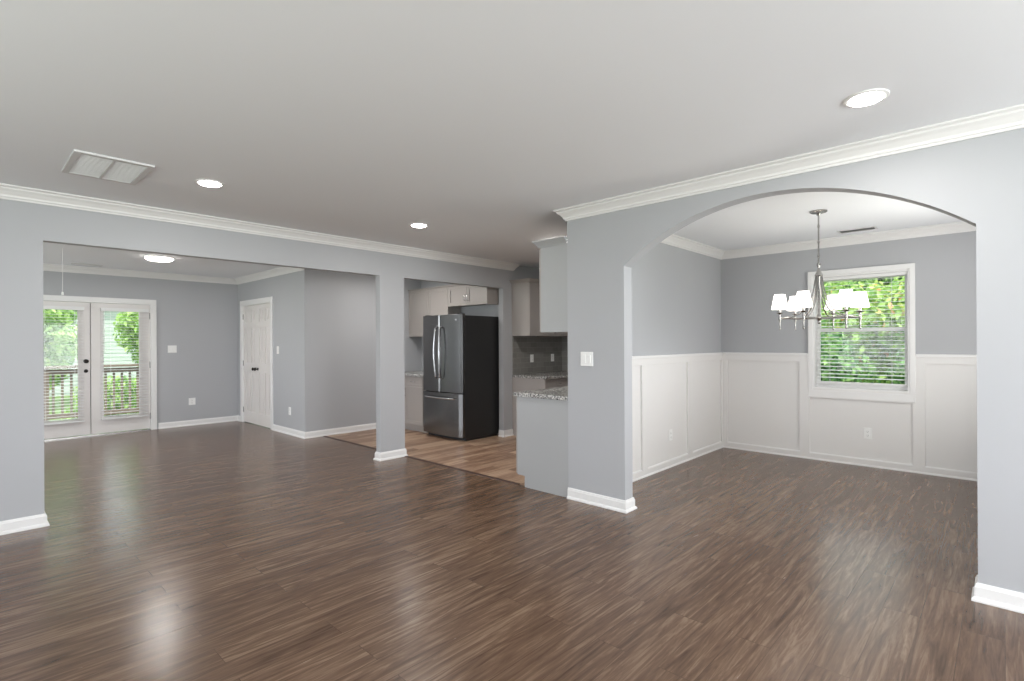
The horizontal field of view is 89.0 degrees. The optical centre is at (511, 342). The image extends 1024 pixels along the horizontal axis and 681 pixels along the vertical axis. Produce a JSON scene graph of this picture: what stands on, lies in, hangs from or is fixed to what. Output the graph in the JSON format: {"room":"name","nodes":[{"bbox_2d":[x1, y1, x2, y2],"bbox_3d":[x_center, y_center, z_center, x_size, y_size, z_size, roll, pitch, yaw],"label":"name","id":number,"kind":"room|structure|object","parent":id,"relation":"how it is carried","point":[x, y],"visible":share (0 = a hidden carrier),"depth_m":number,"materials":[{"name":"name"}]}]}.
{"room":"empty living room","nodes":[
{"label":"empty living room","id":0,"kind":"room"},
{"bbox_2d":[43,271,237,428],"bbox_3d":[-6.946,0.140,7.083,0.150,2.494,5.975,0,0,43],"label":"wall","id":1,"kind":"structure","parent":0,"point":[200,318],"depth_m":8.64,"materials":[{"name":"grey paint"}]},
{"bbox_2d":[43,305,84,424],"bbox_3d":[-6.450,0.319,7.440,0.060,1.680,0.540,0,0,43],"label":"window blind","id":2,"kind":"object","parent":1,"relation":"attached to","point":[44,307],"visible":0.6,"depth_m":7.46,"materials":[{"name":"white paint"}]},
{"bbox_2d":[43,295,156,440],"bbox_3d":[-6.275,0.353,7.756,0.201,2.060,1.643,0,0,43],"label":"door","id":3,"kind":"structure","parent":1,"relation":"in","point":[89,321],"depth_m":7.79,"materials":[{"name":"white paint"}]},
{"bbox_2d":[100,308,148,419],"bbox_3d":[-5.926,0.316,7.988,0.070,1.680,0.600,0,0,43],"label":"window blind","id":4,"kind":"object","parent":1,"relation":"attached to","point":[101,309],"visible":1,"depth_m":7.96,"materials":[{"name":"white paint"}]},
{"bbox_2d":[168,345,176,352],"bbox_3d":[-5.524,0.104,8.474,0.010,0.118,0.125,0,0,43],"label":"light switch","id":5,"kind":"object","parent":1,"relation":"attached to","point":[171,348],"visible":1,"depth_m":8.47,"materials":[{"name":"white plastic"}]},
{"bbox_2d":[43,263,303,284],"bbox_3d":[-5.952,-1.065,6.140,2.599,0.093,5.975,0,0,43],"label":"trim","id":6,"kind":"structure","parent":1,"relation":"attached to","point":[46,267],"depth_m":8.12,"materials":[{"name":"white paint"}]},
{"bbox_2d":[189,398,194,404],"bbox_3d":[-5.327,0.978,8.679,0.009,0.115,0.100,0,0,43],"label":"power outlet","id":7,"kind":"object","parent":1,"relation":"attached to","point":[191,400],"visible":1,"depth_m":8.68,"materials":[{"name":"white plastic"}]},
{"bbox_2d":[158,415,239,428],"bbox_3d":[-5.190,1.331,8.717,0.153,0.093,1.197,0,0,43],"label":"baseboard","id":8,"kind":"structure","parent":1,"relation":"attached to","point":[237,417],"depth_m":8.73,"materials":[{"name":"white paint"}]},
{"bbox_2d":[238,269,311,431],"bbox_3d":[-3.862,0.123,8.350,2.599,2.494,0.100,0,0,43],"label":"wall","id":9,"kind":"structure","parent":0,"point":[291,292],"depth_m":7.74,"materials":[{"name":"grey paint"}]},
{"bbox_2d":[240,296,272,429],"bbox_3d":[-4.221,0.325,8.651,1.355,2.095,0.156,0,0,43],"label":"door","id":10,"kind":"structure","parent":9,"relation":"in","point":[256,315],"depth_m":8.65,"materials":[{"name":"white paint"}]},
{"bbox_2d":[0,199,560,520],"bbox_3d":[-2.420,0.116,5.102,0.088,2.494,9.303,0,0,43],"label":"wall","id":11,"kind":"structure","parent":0,"point":[24,226],"depth_m":4.25,"materials":[{"name":"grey paint"}]},
{"bbox_2d":[373,448,407,460],"bbox_3d":[-1.428,1.311,6.147,0.140,0.093,0.387,0,0,43],"label":"baseboard","id":12,"kind":"structure","parent":11,"relation":"attached to","point":[388,455],"depth_m":6.07,"materials":[{"name":"white paint"}]},
{"bbox_2d":[323,436,519,484],"bbox_3d":[-1.333,1.354,6.281,3.849,0.006,0.044,0,0,43],"label":"trim","id":13,"kind":"structure","parent":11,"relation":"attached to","point":[323,436],"depth_m":5.72,"materials":[{"name":"brown wood"}]},
{"bbox_2d":[498,429,513,436],"bbox_3d":[-0.088,1.304,7.549,0.114,0.093,0.206,0,0,43],"label":"baseboard","id":14,"kind":"structure","parent":11,"relation":"attached to","point":[502,433],"depth_m":7.50,"materials":[{"name":"white paint"}]},
{"bbox_2d":[0,441,1023,613],"bbox_3d":[0.685,1.300,2.180,8.605,0.093,9.303,0,0,43],"label":"baseboard","id":15,"kind":"structure","parent":11,"relation":"attached to","point":[990,595],"depth_m":4.14,"materials":[{"name":"white paint"}]},
{"bbox_2d":[530,354,533,361],"bbox_3d":[0.303,0.238,7.900,0.009,0.118,0.075,0,0,43],"label":"power outlet","id":16,"kind":"object","parent":11,"relation":"attached to","point":[532,355],"visible":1,"depth_m":7.90,"materials":[{"name":"white plastic"}]},
{"bbox_2d":[509,278,555,335],"bbox_3d":[0.324,-0.502,7.661,0.395,0.810,0.636,0,0,43],"label":"upper cabinet","id":17,"kind":"object","parent":11,"relation":"attached to","point":[525,292],"visible":0.66,"depth_m":7.47,"materials":[{"name":"beige paint"}]},
{"bbox_2d":[512,336,561,374],"bbox_3d":[0.410,0.185,8.029,0.012,0.564,1.163,0,0,43],"label":"backsplash","id":18,"kind":"structure","parent":11,"relation":"attached to","point":[542,347],"depth_m":7.98,"materials":[{"name":"grey tile"}]},
{"bbox_2d":[555,332,567,336],"bbox_3d":[0.743,-0.504,8.105,0.395,0.810,0.586,0,0,43],"label":"upper cabinet","id":19,"kind":"object","parent":11,"relation":"attached to","point":[562,334],"visible":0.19,"depth_m":7.90,"materials":[{"name":"beige paint"}]},
{"bbox_2d":[311,269,421,430],"bbox_3d":[-2.217,0.115,8.273,0.100,2.494,2.045,0,0,43],"label":"wall","id":20,"kind":"structure","parent":0,"point":[343,305],"depth_m":7.88,"materials":[{"name":"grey paint"}]},
{"bbox_2d":[272,423,375,438],"bbox_3d":[-2.900,1.319,8.245,1.117,0.093,1.311,0,0,43],"label":"baseboard","id":21,"kind":"structure","parent":20,"relation":"attached to","point":[319,433],"depth_m":7.78,"materials":[{"name":"white paint"}]},
{"bbox_2d":[421,281,498,434],"bbox_3d":[-0.810,0.107,8.283,1.934,2.494,0.100,0,0,43],"label":"wall","id":22,"kind":"structure","parent":0,"point":[481,310],"depth_m":7.99,"materials":[{"name":"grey paint"}]},
{"bbox_2d":[408,285,460,336],"bbox_3d":[-1.279,-0.489,8.451,1.020,0.782,0.293,0,0,43],"label":"upper cabinet","id":23,"kind":"object","parent":22,"relation":"attached to","point":[432,301],"visible":0.56,"depth_m":8.40,"materials":[{"name":"beige paint"}]},
{"bbox_2d":[447,284,498,307],"bbox_3d":[-0.592,-0.718,7.801,0.870,0.332,0.293,0,0,43],"label":"upper cabinet","id":24,"kind":"object","parent":22,"relation":"attached to","point":[459,296],"visible":0.84,"depth_m":7.68,"materials":[{"name":"beige paint"}]},
{"bbox_2d":[0,421,1023,680],"bbox_3d":[-0.913,1.395,3.789,13.138,0.080,9.450,0,0,43],"label":"floor","id":25,"kind":"structure","parent":0,"point":[233,550],"depth_m":3.09,"materials":[{"name":"laminate"}]},
{"bbox_2d":[405,376,427,432],"bbox_3d":[-1.447,0.935,8.324,0.940,0.845,0.718,0,0,43],"label":"base cabinet","id":26,"kind":"object","parent":25,"relation":"on","point":[414,404],"visible":0.41,"depth_m":7.94,"materials":[{"name":"beige paint"}]},
{"bbox_2d":[405,371,422,376],"bbox_3d":[-1.438,0.495,8.325,0.955,0.036,0.700,0,0,43],"label":"countertop","id":27,"kind":"structure","parent":26,"relation":"on","point":[407,373],"depth_m":8.06,"materials":[{"name":"stone"}]},
{"bbox_2d":[423,313,498,440],"bbox_3d":[-0.790,0.476,7.606,0.876,1.757,0.820,0,0,43],"label":"refrigerator","id":28,"kind":"object","parent":25,"relation":"on","point":[461,351],"visible":1,"depth_m":7.32,"materials":[{"name":"black metal"}]},
{"bbox_2d":[512,377,567,435],"bbox_3d":[0.443,0.925,7.591,0.653,0.845,0.586,0,0,43],"label":"base cabinet","id":29,"kind":"object","parent":25,"relation":"on","point":[518,384],"visible":0.25,"depth_m":7.45,"materials":[{"name":"beige paint"}]},
{"bbox_2d":[512,371,567,378],"bbox_3d":[0.641,0.484,7.796,0.640,0.036,1.184,0,0,43],"label":"countertop","id":30,"kind":"structure","parent":29,"relation":"on","point":[562,374],"depth_m":7.45,"materials":[{"name":"stone"}]},
{"bbox_2d":[516,396,567,496],"bbox_3d":[0.602,0.924,5.119,0.653,0.845,1.027,0,0,43],"label":"base cabinet","id":31,"kind":"object","parent":25,"relation":"on","point":[541,424],"visible":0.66,"depth_m":4.72,"materials":[{"name":"beige paint"}]},
{"bbox_2d":[513,386,567,400],"bbox_3d":[1.303,0.480,5.852,0.635,0.036,3.100,0,0,43],"label":"countertop","id":32,"kind":"structure","parent":31,"relation":"on","point":[559,393],"depth_m":4.83,"materials":[{"name":"stone"}]},
{"bbox_2d":[0,0,1023,278],"bbox_3d":[-0.944,-1.214,3.771,13.438,0.150,9.700,0,0,43],"label":"ceiling","id":33,"kind":"structure","parent":0,"point":[474,122],"depth_m":2.48,"materials":[{"name":"paint"}]},
{"bbox_2d":[61,248,63,294],"bbox_3d":[-5.321,-0.840,6.168,0.024,0.552,0.024,0,0,43],"label":"pull cord","id":34,"kind":"object","parent":33,"relation":"hanging from","point":[62,292],"visible":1,"depth_m":6.17,"materials":[{"name":"white plastic"}]},
{"bbox_2d":[71,262,102,266],"bbox_3d":[-6.024,-1.108,7.393,0.160,0.008,0.340,0,0,43],"label":"ceiling vent","id":35,"kind":"object","parent":33,"relation":"in","point":[73,262],"visible":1,"depth_m":7.37,"materials":[{"name":"metal"}]},
{"bbox_2d":[61,149,154,184],"bbox_3d":[-2.618,-1.124,3.374,0.550,0.012,0.400,0,0,43],"label":"ceiling vent","id":36,"kind":"object","parent":33,"relation":"in","point":[81,163],"visible":1,"depth_m":3.35,"materials":[{"name":"metal"}]},
{"bbox_2d":[144,255,173,261],"bbox_3d":[-4.613,-1.091,6.819,0.330,0.056,0.330,0,0,43],"label":"flush light","id":37,"kind":"object","parent":33,"relation":"attached to","point":[158,258],"visible":1,"depth_m":6.72,"materials":[{"name":"white glass"}]},
{"bbox_2d":[145,257,172,261],"bbox_3d":[-4.613,-1.085,6.819,0.310,0.042,0.310,0,0,43],"label":"diffuser","id":38,"kind":"object","parent":37,"relation":"attached to","point":[158,259],"depth_m":6.75,"materials":[{"name":"white"}]},
{"bbox_2d":[195,179,224,187],"bbox_3d":[-2.143,-1.125,3.697,0.184,0.016,0.184,0,0,43],"label":"recessed light","id":39,"kind":"object","parent":33,"relation":"in","point":[204,182],"visible":1,"depth_m":3.67,"materials":[{"name":"white plastic"}]},
{"bbox_2d":[409,223,428,227],"bbox_3d":[-0.900,-1.131,5.047,0.184,0.016,0.184,0,0,43],"label":"recessed light","id":40,"kind":"object","parent":33,"relation":"in","point":[417,225],"visible":1,"depth_m":5.01,"materials":[{"name":"white plastic"}]},
{"bbox_2d":[771,209,869,330],"bbox_3d":[2.699,-0.636,4.585,0.712,1.043,0.747,0,0,43],"label":"chandelier","id":41,"kind":"object","parent":33,"relation":"hanging from","point":[846,298],"visible":1,"depth_m":4.55,"materials":[{"name":"white fabric"}]},
{"bbox_2d":[836,226,878,233],"bbox_3d":[3.551,-1.159,5.360,0.340,0.008,0.160,0,0,43],"label":"ceiling vent","id":42,"kind":"object","parent":33,"relation":"in","point":[870,227],"visible":1,"depth_m":5.34,"materials":[{"name":"metal"}]},
{"bbox_2d":[843,88,889,107],"bbox_3d":[1.668,-1.145,2.456,0.184,0.016,0.184,0,0,43],"label":"recessed light","id":43,"kind":"object","parent":33,"relation":"in","point":[872,96],"visible":1,"depth_m":2.43,"materials":[{"name":"white plastic"}]},
{"bbox_2d":[631,243,720,355],"bbox_3d":[1.624,0.094,5.644,0.117,2.494,2.966,0,0,43],"label":"wall","id":44,"kind":"structure","parent":0,"point":[676,292],"depth_m":5.75,"materials":[{"name":"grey paint"}]},
{"bbox_2d":[532,236,567,332],"bbox_3d":[0.685,-0.508,5.004,0.364,0.825,1.071,0,0,43],"label":"upper cabinet","id":45,"kind":"object","parent":44,"relation":"attached to","point":[552,251],"visible":0.24,"depth_m":4.63,"materials":[{"name":"beige paint"}]},
{"bbox_2d":[669,429,671,440],"bbox_3d":[1.718,1.001,5.642,0.009,0.118,0.075,0,0,43],"label":"power outlet","id":46,"kind":"object","parent":44,"relation":"attached to","point":[670,431],"visible":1,"depth_m":5.63,"materials":[{"name":"white plastic"}]},
{"bbox_2d":[632,352,722,479],"bbox_3d":[1.681,0.735,5.590,0.036,1.212,2.962,0,0,43],"label":"wainscoting","id":47,"kind":"structure","parent":44,"relation":"attached to","point":[681,393],"depth_m":5.71,"materials":[{"name":"white paint"}]},
{"bbox_2d":[567,128,1023,592],"bbox_3d":[2.724,0.088,2.488,6.050,2.494,0.117,0,0,43],"label":"wall","id":48,"kind":"structure","parent":0,"point":[978,182],"depth_m":2.87,"materials":[{"name":"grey paint"}]},
{"bbox_2d":[0,104,1023,270],"bbox_3d":[0.341,-1.098,1.765,8.517,0.093,8.245,0,0,43],"label":"trim","id":49,"kind":"structure","parent":48,"relation":"attached to","point":[1008,118],"depth_m":3.78,"materials":[{"name":"white paint"}]},
{"bbox_2d":[581,352,592,365],"bbox_3d":[0.627,0.137,4.378,0.125,0.118,0.010,0,0,43],"label":"light switch","id":50,"kind":"object","parent":48,"relation":"attached to","point":[586,357],"visible":1,"depth_m":4.37,"materials":[{"name":"white plastic"}]},
{"bbox_2d":[721,231,976,354],"bbox_3d":[3.832,0.083,5.703,3.250,2.494,0.150,0,0,43],"label":"wall","id":51,"kind":"structure","parent":0,"point":[945,265],"depth_m":5.69,"materials":[{"name":"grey paint"}]},
{"bbox_2d":[660,221,975,259],"bbox_3d":[2.763,-1.111,4.564,3.033,0.093,2.966,0,0,43],"label":"trim","id":52,"kind":"structure","parent":51,"relation":"attached to","point":[955,227],"depth_m":5.74,"materials":[{"name":"white paint"}]},
{"bbox_2d":[722,352,976,478],"bbox_3d":[3.778,0.724,5.630,3.033,1.212,0.036,0,0,43],"label":"wainscoting","id":53,"kind":"structure","parent":51,"relation":"attached to","point":[767,402],"depth_m":5.67,"materials":[{"name":"white paint"}]},
{"bbox_2d":[808,263,915,402],"bbox_3d":[3.809,-0.098,5.704,0.977,1.425,0.180,0,0,43],"label":"window","id":54,"kind":"structure","parent":51,"relation":"in","point":[813,341],"depth_m":5.61,"materials":[{"name":"white paint"}]},
{"bbox_2d":[816,271,907,386],"bbox_3d":[3.792,-0.139,5.685,0.842,1.194,0.060,0,0,43],"label":"window blind","id":55,"kind":"object","parent":54,"relation":"attached to","point":[903,272],"visible":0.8,"depth_m":5.62,"materials":[{"name":"white paint"}]},
{"bbox_2d":[864,428,871,438],"bbox_3d":[3.823,0.975,5.601,0.075,0.118,0.009,0,0,43],"label":"power outlet","id":56,"kind":"object","parent":51,"relation":"attached to","point":[867,431],"visible":1,"depth_m":5.60,"materials":[{"name":"white plastic"}]},
{"bbox_3d":[1.721,0.094,7.694,2.555,2.494,0.150,0,0,43],"label":"wall","id":57,"kind":"structure","parent":0,"visible":0},
{"bbox_2d":[562,336,567,371],"bbox_3d":[1.465,0.179,7.824,1.805,0.564,0.012,0,0,43],"label":"backsplash","id":58,"kind":"structure","parent":57,"relation":"attached to","point":[564,339],"depth_m":8.39,"materials":[{"name":"grey tile"}]},
{"label":"outside","id":59,"kind":"structure","parent":0,"visible":0},
{"bbox_2d":[49,381,873,421],"bbox_3d":[-14.747,2.128,20.789,130.000,0.100,130.000,0,0,43],"label":"lawn","id":60,"kind":"structure","parent":59,"point":[57,403],"depth_m":17.54,"materials":[{"name":"green plant"}]},
{"bbox_2d":[43,309,76,389],"bbox_3d":[-11.078,0.337,11.735,2.333,3.447,2.496,0,0,-2],"label":"leafy tree","id":61,"kind":"object","parent":60,"relation":"on","point":[50,315],"visible":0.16,"depth_m":11.83,"materials":[{"name":"green plant"}]},
{"bbox_2d":[49,310,76,364],"bbox_3d":[-15.380,-0.792,16.059,4.016,5.762,4.660,0,0,-27],"label":"leafy tree","id":62,"kind":"object","parent":60,"relation":"on","point":[75,311],"visible":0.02,"depth_m":16.89,"materials":[{"name":"green plant"}]},
{"bbox_2d":[49,311,138,395],"bbox_3d":[-18.860,-0.800,23.004,6.000,5.800,5.400,0,0,43],"label":"house","id":63,"kind":"structure","parent":60,"relation":"on","point":[109,329],"depth_m":21.65,"materials":[{"name":"white"}]},
{"bbox_2d":[64,375,137,419],"bbox_3d":[-8.806,1.365,11.365,1.573,1.379,1.686,0,0,16],"label":"shrub","id":64,"kind":"object","parent":60,"relation":"on","point":[117,381],"visible":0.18,"depth_m":11.23,"materials":[{"name":"green plant"}]},
{"bbox_2d":[112,312,138,362],"bbox_3d":[-10.328,-0.219,15.413,2.347,4.564,2.598,0,0,-39],"label":"leafy tree","id":65,"kind":"object","parent":60,"relation":"on","point":[123,318],"visible":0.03,"depth_m":14.60,"materials":[{"name":"green plant"}]},
{"bbox_2d":[821,282,855,341],"bbox_3d":[7.796,-0.573,14.594,3.847,5.074,3.194,0,0,-28],"label":"leafy tree","id":66,"kind":"object","parent":60,"relation":"on","point":[832,284],"visible":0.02,"depth_m":13.52,"materials":[{"name":"green plant"}]},
{"bbox_2d":[821,320,880,382],"bbox_3d":[5.202,0.723,9.334,2.423,2.502,1.936,0,0,21],"label":"shrub","id":67,"kind":"object","parent":60,"relation":"on","point":[836,340],"visible":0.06,"depth_m":8.59,"materials":[{"name":"green plant"}]},
{"bbox_2d":[821,276,904,383],"bbox_3d":[7.402,0.147,10.420,2.546,3.636,3.035,0,0,15],"label":"tree","id":68,"kind":"object","parent":60,"relation":"on","point":[898,318],"visible":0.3,"depth_m":9.67,"materials":[{"name":"green leaves"},{"name":"bark"}]},
{"bbox_2d":[843,277,904,302],"bbox_3d":[12.701,-1.533,17.267,6.117,6.943,6.297,0,0,13],"label":"leafy tree","id":69,"kind":"object","parent":60,"relation":"on","point":[879,279],"visible":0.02,"depth_m":16.48,"materials":[{"name":"green plant"}]},
{"bbox_2d":[884,345,904,383],"bbox_3d":[7.002,0.768,7.554,2.153,2.397,2.415,0,0,12],"label":"shrub","id":70,"kind":"object","parent":60,"relation":"on","point":[897,362],"visible":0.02,"depth_m":8.47,"materials":[{"name":"green plant"}]},
{"bbox_2d":[892,276,904,290],"bbox_3d":[11.133,-0.651,11.970,3.807,5.204,3.767,0,0,42],"label":"leafy tree","id":71,"kind":"object","parent":60,"relation":"on","point":[895,279],"visible":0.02,"depth_m":12.54,"materials":[{"name":"green plant"}]},
{"bbox_3d":[-7.137,1.763,8.801,2.458,0.650,8.000,0,0,43],"label":"deck","id":72,"kind":"object","parent":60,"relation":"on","visible":0},
{"bbox_2d":[44,364,138,421],"bbox_3d":[-7.942,0.932,9.556,0.140,1.020,8.000,0,0,43],"label":"deck railing","id":73,"kind":"object","parent":72,"relation":"on","point":[47,371],"visible":0.28,"depth_m":9.51,"materials":[{"name":"brown wood"}]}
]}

